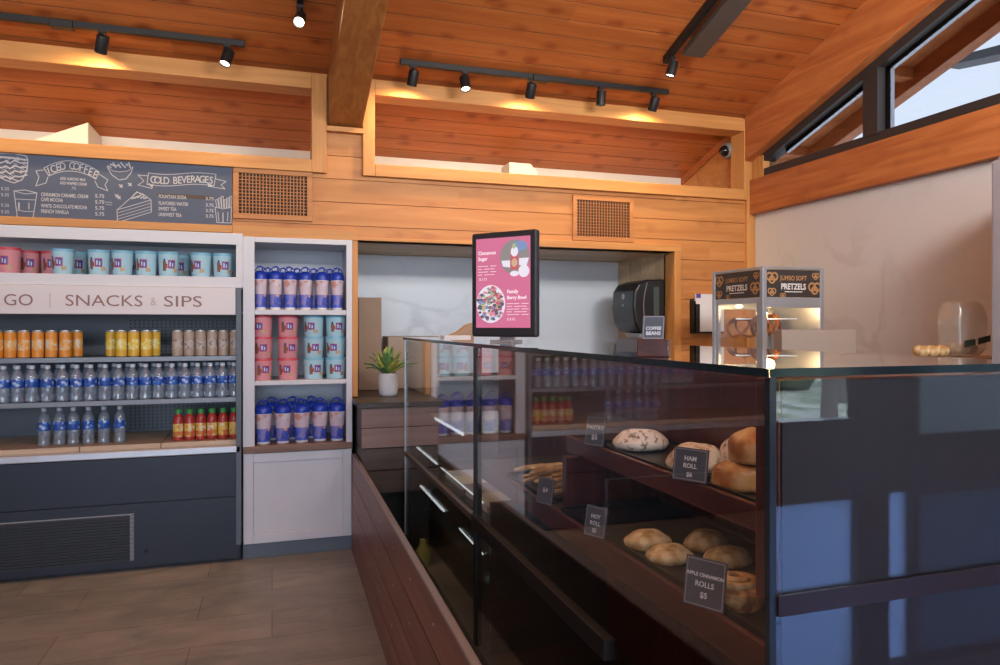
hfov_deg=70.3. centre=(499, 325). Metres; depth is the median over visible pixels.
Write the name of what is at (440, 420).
handle
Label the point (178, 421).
juice bottle
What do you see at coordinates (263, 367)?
bucket
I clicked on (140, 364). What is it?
water bottle
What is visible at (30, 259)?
bucket
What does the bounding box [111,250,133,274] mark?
bucket
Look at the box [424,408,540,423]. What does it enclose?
glass shelf
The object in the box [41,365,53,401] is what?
water bottle
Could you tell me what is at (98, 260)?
bucket
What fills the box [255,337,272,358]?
bucket
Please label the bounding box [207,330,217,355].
drink can
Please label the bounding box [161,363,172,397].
water bottle
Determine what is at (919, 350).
bread roll
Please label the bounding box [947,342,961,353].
bread roll
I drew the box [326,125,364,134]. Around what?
trim
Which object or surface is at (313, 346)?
bucket
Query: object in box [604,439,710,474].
baking tray
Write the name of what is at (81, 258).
bucket
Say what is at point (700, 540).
pastry
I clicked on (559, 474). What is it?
stick
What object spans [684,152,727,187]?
wall
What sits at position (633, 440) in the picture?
pastry
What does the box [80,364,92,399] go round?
water bottle
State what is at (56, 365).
water bottle
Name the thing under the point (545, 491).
price card
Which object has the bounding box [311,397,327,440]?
tumbler
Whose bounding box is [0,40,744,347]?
wall
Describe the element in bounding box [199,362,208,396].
water bottle
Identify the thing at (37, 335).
drink can
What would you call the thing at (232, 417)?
juice bottle
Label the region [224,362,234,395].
water bottle
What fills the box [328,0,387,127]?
beam
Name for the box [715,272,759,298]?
print
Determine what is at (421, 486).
handle
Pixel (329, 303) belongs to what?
tumbler
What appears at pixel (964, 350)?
bread roll
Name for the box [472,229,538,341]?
screen
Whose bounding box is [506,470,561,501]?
baking tray
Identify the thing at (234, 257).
bucket
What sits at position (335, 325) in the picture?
bucket
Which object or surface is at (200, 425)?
juice bottle
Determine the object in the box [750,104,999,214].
trim
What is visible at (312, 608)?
floor
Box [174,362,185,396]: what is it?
water bottle
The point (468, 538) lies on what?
handle
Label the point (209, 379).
water bottle
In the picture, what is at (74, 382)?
water bottle
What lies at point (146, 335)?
drink can
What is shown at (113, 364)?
water bottle
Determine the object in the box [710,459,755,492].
roll
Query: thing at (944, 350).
bread roll
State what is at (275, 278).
tumbler
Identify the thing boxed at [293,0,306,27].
track light
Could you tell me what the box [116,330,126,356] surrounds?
drink can
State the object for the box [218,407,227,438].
juice bottle
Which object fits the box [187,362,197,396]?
water bottle
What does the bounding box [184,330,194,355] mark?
drink can
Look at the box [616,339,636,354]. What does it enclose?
card holder
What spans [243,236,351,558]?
tall cabinet
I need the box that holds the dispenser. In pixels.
[612,279,664,336]
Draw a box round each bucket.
[0,247,21,272]
[20,250,40,272]
[40,251,51,273]
[51,248,74,273]
[74,251,87,273]
[87,249,110,274]
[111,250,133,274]
[132,253,135,274]
[135,251,156,275]
[158,251,179,275]
[178,254,189,275]
[190,252,211,276]
[213,253,232,276]
[232,256,235,276]
[255,315,272,336]
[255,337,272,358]
[255,358,272,379]
[277,315,298,336]
[277,337,298,357]
[277,358,298,379]
[303,315,323,336]
[303,337,323,357]
[303,357,323,378]
[325,316,345,336]
[325,336,345,357]
[325,357,345,378]
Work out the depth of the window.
4.04 m
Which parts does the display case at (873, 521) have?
post, rail, panel, divider post, floor panel, rail, shelf trim, pane, panel, shelf trim, glass, corner post, panel, panel, pane, rail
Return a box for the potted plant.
[364,346,414,396]
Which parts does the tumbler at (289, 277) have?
lid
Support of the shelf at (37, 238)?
attached to the wall at (710, 233)
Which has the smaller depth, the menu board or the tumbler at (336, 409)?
the menu board
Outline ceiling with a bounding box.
[0,0,865,177]
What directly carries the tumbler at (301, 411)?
on the tall cabinet at (297, 497)
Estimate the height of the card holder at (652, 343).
0.087 m
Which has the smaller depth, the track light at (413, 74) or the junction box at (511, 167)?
the track light at (413, 74)
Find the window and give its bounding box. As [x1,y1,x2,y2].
[761,0,999,175]
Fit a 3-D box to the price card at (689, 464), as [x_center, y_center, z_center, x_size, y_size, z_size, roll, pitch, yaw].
[0.480,0.347,1.780,0.095,0.082,0.029,0,0,44]
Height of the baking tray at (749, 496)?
0.016 m
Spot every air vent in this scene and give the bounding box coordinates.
[233,167,312,221]
[572,195,633,242]
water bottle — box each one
[0,366,9,403]
[9,365,21,401]
[11,365,23,402]
[23,365,35,401]
[25,365,38,402]
[37,364,49,400]
[37,408,50,445]
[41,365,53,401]
[52,364,64,400]
[53,407,65,445]
[56,365,68,401]
[67,364,78,385]
[67,407,79,444]
[70,365,82,401]
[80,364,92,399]
[82,406,94,443]
[84,364,96,400]
[94,364,104,399]
[98,406,109,443]
[99,364,110,400]
[108,363,120,396]
[113,364,124,399]
[114,405,125,442]
[122,363,133,398]
[126,364,138,399]
[135,363,146,397]
[139,364,151,399]
[148,363,159,397]
[153,363,164,398]
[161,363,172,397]
[166,363,177,398]
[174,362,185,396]
[179,363,190,397]
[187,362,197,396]
[192,363,202,397]
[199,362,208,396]
[204,363,215,397]
[212,362,222,395]
[217,362,227,396]
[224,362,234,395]
[229,362,235,396]
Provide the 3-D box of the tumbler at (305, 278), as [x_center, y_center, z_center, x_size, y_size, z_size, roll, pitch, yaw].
[-1.216,-0.236,4.441,0.084,0.272,0.084,0,0,7]
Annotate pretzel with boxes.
[726,316,755,337]
[750,314,767,336]
[767,313,780,334]
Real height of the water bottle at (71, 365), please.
0.208 m
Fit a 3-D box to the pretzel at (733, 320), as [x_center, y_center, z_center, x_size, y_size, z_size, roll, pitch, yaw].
[1.415,0.006,4.141,0.185,0.127,0.028,0,0,11]
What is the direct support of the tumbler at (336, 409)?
on the tall cabinet at (297, 497)
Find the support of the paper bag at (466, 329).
on the display case at (873, 521)
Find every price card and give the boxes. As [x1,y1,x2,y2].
[536,476,556,505]
[584,504,608,539]
[585,416,606,446]
[672,446,709,483]
[683,554,727,613]
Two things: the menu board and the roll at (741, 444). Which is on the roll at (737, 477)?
the roll at (741, 444)
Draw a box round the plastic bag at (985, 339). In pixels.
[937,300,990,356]
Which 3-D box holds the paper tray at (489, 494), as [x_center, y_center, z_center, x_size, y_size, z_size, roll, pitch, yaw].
[0.027,0.772,3.186,0.280,0.028,0.350,0,0,-18]
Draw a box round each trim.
[0,41,743,199]
[0,216,680,251]
[310,73,768,396]
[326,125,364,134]
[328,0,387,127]
[358,241,669,338]
[681,136,730,187]
[745,0,944,161]
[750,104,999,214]
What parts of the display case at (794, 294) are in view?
corner post, sign panel, door frame, corner post, corner post, sign panel, corner post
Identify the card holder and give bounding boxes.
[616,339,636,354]
[637,316,669,356]
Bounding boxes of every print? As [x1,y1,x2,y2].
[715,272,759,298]
[767,272,819,296]
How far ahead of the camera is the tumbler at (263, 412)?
4.33 m
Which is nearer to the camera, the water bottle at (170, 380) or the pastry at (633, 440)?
the pastry at (633, 440)
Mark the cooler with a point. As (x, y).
(150, 499)
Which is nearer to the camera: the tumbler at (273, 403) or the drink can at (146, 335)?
the drink can at (146, 335)
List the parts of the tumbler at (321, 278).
lid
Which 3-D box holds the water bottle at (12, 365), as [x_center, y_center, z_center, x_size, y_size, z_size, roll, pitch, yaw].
[-2.749,0.325,4.028,0.063,0.208,0.064,0,0,42]
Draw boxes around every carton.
[358,297,380,389]
[383,336,438,388]
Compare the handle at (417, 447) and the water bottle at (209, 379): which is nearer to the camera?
the handle at (417, 447)
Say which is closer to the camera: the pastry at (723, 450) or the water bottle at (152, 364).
the pastry at (723, 450)
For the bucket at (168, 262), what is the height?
0.147 m
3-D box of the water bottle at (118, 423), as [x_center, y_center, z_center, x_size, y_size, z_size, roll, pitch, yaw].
[-2.235,0.576,4.177,0.063,0.216,0.064,0,0,-41]
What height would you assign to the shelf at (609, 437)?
0.016 m
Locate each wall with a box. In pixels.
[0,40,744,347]
[0,129,680,373]
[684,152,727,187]
[755,159,997,355]
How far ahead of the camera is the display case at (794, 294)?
3.93 m
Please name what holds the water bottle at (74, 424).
on the cooler
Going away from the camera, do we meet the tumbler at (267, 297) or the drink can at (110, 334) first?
the drink can at (110, 334)
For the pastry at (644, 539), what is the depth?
1.90 m
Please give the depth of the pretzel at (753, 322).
3.94 m
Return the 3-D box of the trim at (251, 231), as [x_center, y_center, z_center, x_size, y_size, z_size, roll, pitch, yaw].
[-2.038,-0.569,4.114,7.035,0.063,0.050,0,0,-18]
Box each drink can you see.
[0,330,3,358]
[4,330,16,357]
[17,330,29,357]
[32,330,43,357]
[45,330,57,357]
[59,330,71,357]
[71,330,82,356]
[106,330,115,356]
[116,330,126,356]
[128,330,139,356]
[141,330,151,356]
[151,330,160,355]
[172,330,182,355]
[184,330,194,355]
[195,330,205,355]
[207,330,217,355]
[218,330,228,355]
[230,330,235,355]
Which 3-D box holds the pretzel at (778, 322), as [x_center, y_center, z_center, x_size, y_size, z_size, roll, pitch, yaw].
[1.608,-0.009,4.192,0.029,0.131,0.191,0,0,-5]
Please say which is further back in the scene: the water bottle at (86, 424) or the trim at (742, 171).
the trim at (742, 171)
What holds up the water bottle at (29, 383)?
on the cooler
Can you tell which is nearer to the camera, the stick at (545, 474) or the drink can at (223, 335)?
the stick at (545, 474)
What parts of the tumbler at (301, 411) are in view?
lid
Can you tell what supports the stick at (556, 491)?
on the baking tray at (517, 476)
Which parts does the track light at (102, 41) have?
lamp stem, rail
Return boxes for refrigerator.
[992,156,999,359]
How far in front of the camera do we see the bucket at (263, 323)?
4.34 m
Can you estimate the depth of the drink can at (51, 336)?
4.02 m
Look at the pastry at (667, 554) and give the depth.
1.78 m
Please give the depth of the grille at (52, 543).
3.95 m
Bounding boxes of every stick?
[513,463,542,470]
[522,476,538,482]
[523,473,537,477]
[529,466,561,474]
[530,462,561,469]
[534,471,561,478]
[534,476,558,482]
[551,472,561,477]
[553,488,561,494]
[555,477,561,482]
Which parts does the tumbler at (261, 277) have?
lid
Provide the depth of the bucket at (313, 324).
4.43 m
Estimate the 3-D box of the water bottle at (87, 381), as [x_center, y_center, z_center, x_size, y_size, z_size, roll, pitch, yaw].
[-2.351,0.325,4.076,0.063,0.208,0.064,0,0,-39]
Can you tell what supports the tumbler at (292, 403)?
on the tall cabinet at (297, 497)
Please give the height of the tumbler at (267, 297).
0.272 m
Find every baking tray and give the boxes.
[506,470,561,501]
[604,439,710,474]
[706,475,755,502]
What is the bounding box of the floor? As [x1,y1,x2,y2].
[0,549,386,664]
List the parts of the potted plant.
pot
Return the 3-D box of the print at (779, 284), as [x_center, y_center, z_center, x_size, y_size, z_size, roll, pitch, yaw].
[1.605,-0.222,3.879,0.367,0.144,0.001,0,0,-18]
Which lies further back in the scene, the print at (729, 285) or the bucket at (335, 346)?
the bucket at (335, 346)
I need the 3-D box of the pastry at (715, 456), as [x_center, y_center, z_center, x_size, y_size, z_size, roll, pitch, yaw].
[0.541,0.359,1.963,0.170,0.069,0.145,0,0,-18]
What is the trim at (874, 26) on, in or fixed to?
attached to the wall at (890, 255)
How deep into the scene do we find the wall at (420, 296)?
5.55 m
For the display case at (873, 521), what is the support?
on the floor
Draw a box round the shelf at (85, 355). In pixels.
[17,353,229,357]
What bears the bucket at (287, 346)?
on the bucket at (287, 367)
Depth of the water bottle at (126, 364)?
4.20 m
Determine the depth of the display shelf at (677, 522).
2.11 m
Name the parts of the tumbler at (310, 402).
lid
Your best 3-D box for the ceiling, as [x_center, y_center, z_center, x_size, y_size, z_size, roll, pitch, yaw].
[-0.500,-2.359,0.375,7.878,2.218,10.220,0,0,-18]
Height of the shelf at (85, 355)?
0.014 m
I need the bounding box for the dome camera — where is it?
[719,142,731,158]
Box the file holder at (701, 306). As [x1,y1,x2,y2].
[690,294,723,333]
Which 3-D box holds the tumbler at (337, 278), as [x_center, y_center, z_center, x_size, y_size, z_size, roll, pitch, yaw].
[-1.030,-0.236,4.501,0.084,0.272,0.084,0,0,4]
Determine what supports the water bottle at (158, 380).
on the cooler
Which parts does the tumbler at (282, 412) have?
lid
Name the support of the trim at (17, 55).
attached to the wall at (710, 233)
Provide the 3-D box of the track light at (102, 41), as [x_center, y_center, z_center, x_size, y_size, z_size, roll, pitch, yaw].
[-2.348,-1.556,3.800,1.852,0.162,0.099,0,0,-18]
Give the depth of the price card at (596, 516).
2.00 m
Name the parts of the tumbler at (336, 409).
lid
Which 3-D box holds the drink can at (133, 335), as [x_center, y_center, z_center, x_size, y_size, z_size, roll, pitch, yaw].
[-2.152,0.103,4.172,0.062,0.157,0.062,0,0,-43]
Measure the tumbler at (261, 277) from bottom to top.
0.272 m
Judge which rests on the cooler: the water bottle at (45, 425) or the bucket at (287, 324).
the water bottle at (45, 425)
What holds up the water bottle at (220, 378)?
on the cooler
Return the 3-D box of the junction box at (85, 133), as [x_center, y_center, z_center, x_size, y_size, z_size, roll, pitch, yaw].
[-2.774,-1.117,4.581,0.290,0.314,0.380,0,0,-18]
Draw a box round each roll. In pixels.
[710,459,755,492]
[725,571,764,613]
[728,427,755,464]
[912,345,929,355]
[927,345,939,356]
[937,345,949,356]
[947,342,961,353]
[959,342,969,353]
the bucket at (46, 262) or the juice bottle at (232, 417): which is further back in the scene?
the juice bottle at (232, 417)
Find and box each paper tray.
[445,469,492,489]
[466,487,510,513]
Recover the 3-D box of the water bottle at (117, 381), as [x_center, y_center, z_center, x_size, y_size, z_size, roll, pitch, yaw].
[-2.212,0.325,4.121,0.063,0.208,0.064,0,0,7]
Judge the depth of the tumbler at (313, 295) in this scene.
4.52 m
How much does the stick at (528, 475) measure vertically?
0.021 m
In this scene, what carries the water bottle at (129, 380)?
on the cooler
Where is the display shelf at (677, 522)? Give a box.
[561,498,776,640]
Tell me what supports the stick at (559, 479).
on the stick at (556, 491)
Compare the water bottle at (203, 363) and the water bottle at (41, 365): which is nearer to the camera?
the water bottle at (41, 365)
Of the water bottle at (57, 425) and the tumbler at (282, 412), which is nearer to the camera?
the water bottle at (57, 425)
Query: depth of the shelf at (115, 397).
4.33 m
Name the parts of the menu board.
chalk glass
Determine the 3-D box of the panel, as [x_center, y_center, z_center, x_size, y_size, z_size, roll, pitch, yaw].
[-0.283,1.097,2.403,0.040,0.605,4.250,0,0,-17]
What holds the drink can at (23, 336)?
on the cooler
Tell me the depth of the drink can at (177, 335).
4.22 m
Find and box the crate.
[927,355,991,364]
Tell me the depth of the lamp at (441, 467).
3.10 m
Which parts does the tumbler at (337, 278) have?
lid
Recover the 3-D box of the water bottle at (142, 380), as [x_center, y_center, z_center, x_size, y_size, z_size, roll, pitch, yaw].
[-2.079,0.325,4.164,0.063,0.208,0.064,0,0,22]
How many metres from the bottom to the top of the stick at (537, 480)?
0.021 m
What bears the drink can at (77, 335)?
on the cooler
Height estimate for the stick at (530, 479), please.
0.021 m
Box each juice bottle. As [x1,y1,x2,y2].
[173,409,183,440]
[184,408,194,439]
[195,408,205,439]
[207,407,216,438]
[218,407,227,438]
[229,407,235,437]
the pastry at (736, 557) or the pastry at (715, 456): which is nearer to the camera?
the pastry at (736, 557)
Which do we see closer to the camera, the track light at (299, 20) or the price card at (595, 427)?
the price card at (595, 427)
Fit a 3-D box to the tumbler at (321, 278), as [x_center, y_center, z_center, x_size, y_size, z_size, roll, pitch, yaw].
[-1.121,-0.236,4.471,0.088,0.272,0.084,0,0,-9]
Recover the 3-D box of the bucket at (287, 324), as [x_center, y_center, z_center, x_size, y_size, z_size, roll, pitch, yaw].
[-1.325,0.001,4.437,0.128,0.132,0.128,0,0,-21]
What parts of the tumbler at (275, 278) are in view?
lid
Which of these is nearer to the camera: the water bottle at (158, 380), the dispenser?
the water bottle at (158, 380)
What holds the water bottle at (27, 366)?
on the cooler
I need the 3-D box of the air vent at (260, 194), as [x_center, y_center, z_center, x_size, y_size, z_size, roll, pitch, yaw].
[-1.379,-0.798,4.320,0.460,0.307,0.020,0,0,-18]
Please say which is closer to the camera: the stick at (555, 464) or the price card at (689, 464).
the price card at (689, 464)
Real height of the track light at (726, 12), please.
0.673 m
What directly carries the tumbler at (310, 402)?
on the tall cabinet at (297, 497)
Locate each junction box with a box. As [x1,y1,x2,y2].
[35,123,101,144]
[501,162,536,174]
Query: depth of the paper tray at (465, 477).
3.62 m
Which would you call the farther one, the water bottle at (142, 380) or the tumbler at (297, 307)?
the tumbler at (297, 307)
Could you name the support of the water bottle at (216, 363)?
on the cooler
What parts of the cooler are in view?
panel, price rail, price rail, panel, panel, corner post, panel, tank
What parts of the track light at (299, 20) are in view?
rail, lamp stem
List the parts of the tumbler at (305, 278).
lid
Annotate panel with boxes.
[352,453,481,664]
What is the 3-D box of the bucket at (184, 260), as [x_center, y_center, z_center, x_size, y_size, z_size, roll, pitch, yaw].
[-1.981,-0.365,4.395,0.118,0.147,0.118,0,0,-21]
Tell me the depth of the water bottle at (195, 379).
4.22 m
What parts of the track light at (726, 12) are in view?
rail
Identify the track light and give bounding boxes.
[0,12,244,67]
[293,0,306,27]
[400,58,668,111]
[663,0,751,77]
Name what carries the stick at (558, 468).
on the stick
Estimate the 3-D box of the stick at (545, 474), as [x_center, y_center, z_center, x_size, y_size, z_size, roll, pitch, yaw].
[0.204,0.563,2.702,0.171,0.021,0.021,0,0,-30]
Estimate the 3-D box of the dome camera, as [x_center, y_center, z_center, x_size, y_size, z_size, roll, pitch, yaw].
[1.754,-1.365,5.520,0.117,0.124,0.124,0,0,-18]
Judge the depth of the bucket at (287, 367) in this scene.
4.39 m
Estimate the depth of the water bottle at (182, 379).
4.21 m
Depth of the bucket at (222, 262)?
4.28 m
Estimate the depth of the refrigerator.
2.99 m
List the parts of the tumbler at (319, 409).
lid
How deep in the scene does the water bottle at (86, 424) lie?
4.11 m
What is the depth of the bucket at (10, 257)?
3.94 m
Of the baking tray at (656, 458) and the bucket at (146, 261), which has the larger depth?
the bucket at (146, 261)
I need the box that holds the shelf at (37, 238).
[0,225,242,289]
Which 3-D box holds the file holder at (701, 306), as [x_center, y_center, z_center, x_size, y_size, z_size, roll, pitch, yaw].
[1.532,-0.090,5.229,0.265,0.291,0.070,0,0,-18]
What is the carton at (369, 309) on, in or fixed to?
on the drawer cabinet at (377, 420)
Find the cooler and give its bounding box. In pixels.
[0,284,242,581]
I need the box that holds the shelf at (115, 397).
[0,390,235,403]
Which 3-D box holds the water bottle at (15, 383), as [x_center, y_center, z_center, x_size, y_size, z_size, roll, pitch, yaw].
[-2.695,0.325,3.966,0.064,0.208,0.063,0,0,-35]
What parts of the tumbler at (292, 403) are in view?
lid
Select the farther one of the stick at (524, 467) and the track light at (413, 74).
the track light at (413, 74)
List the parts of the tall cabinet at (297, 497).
sill, frame, door, shelf, shelf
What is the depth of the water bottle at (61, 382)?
4.01 m
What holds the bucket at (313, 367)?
on the tall cabinet at (297, 497)
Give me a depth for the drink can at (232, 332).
4.31 m
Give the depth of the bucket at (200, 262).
4.24 m
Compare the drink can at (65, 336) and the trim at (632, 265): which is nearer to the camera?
the drink can at (65, 336)
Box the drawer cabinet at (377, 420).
[352,372,497,544]
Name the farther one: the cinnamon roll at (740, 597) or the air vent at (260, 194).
the air vent at (260, 194)
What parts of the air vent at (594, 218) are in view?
plate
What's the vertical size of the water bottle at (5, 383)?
0.208 m
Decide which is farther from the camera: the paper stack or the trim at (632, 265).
the trim at (632, 265)
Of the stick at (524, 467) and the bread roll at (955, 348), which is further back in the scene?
the bread roll at (955, 348)
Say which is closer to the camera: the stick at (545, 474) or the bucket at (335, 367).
the stick at (545, 474)
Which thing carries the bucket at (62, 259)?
on the shelf at (37, 238)
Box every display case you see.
[403,337,999,664]
[712,266,823,348]
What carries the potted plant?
on the drawer cabinet at (377, 420)
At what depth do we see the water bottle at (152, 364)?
4.23 m
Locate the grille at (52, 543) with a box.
[0,513,133,572]
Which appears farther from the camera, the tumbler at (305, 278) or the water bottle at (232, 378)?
the tumbler at (305, 278)
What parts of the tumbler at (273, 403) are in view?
lid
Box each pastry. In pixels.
[612,429,668,451]
[624,528,671,551]
[645,542,693,566]
[665,442,724,472]
[683,528,728,552]
[703,544,752,568]
[719,438,728,459]
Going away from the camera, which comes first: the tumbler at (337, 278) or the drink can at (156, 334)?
the drink can at (156, 334)
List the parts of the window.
pane, pane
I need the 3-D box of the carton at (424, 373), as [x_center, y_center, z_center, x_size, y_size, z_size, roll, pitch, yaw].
[-0.660,0.262,5.260,0.376,0.374,0.260,0,0,-18]
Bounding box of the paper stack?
[440,335,470,337]
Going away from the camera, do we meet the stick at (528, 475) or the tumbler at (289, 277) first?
the stick at (528, 475)
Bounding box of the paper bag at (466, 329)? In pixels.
[450,323,473,336]
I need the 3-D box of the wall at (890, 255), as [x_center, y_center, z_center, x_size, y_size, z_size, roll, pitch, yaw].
[2.624,-0.200,3.531,0.200,3.200,6.120,0,0,-18]
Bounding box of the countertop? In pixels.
[352,383,497,408]
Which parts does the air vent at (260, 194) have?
plate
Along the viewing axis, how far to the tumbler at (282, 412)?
4.36 m
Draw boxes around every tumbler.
[255,266,267,309]
[255,399,271,444]
[263,267,272,309]
[264,397,279,439]
[268,266,282,309]
[274,399,291,443]
[278,267,287,309]
[283,266,296,309]
[286,396,299,438]
[293,268,301,309]
[293,398,309,442]
[298,267,312,309]
[305,395,318,437]
[309,268,318,309]
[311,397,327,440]
[315,267,328,309]
[325,268,334,309]
[328,397,345,440]
[331,267,343,309]
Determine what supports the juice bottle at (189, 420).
on the cooler
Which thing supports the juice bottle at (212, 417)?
on the cooler
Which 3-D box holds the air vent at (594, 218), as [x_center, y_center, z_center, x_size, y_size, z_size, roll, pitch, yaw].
[0.728,-0.752,4.996,0.470,0.315,0.020,0,0,-18]
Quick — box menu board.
[0,153,231,224]
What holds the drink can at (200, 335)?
on the cooler
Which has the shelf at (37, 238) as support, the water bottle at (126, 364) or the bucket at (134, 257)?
the bucket at (134, 257)
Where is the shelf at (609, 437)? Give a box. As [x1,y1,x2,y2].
[580,436,615,439]
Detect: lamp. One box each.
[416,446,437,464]
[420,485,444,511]
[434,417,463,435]
[441,467,483,502]
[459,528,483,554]
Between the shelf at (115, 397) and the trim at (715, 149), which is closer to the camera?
the shelf at (115, 397)
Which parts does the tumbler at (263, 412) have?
lid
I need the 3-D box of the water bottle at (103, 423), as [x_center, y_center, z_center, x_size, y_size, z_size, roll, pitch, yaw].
[-2.315,0.576,4.151,0.064,0.216,0.063,0,0,27]
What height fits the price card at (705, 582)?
0.100 m
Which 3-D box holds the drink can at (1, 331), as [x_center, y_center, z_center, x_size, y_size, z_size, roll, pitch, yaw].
[-2.806,0.103,3.962,0.062,0.157,0.062,0,0,18]
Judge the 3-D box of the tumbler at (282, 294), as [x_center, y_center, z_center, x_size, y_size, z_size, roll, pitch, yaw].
[-1.374,-0.236,4.495,0.088,0.272,0.084,0,0,-1]

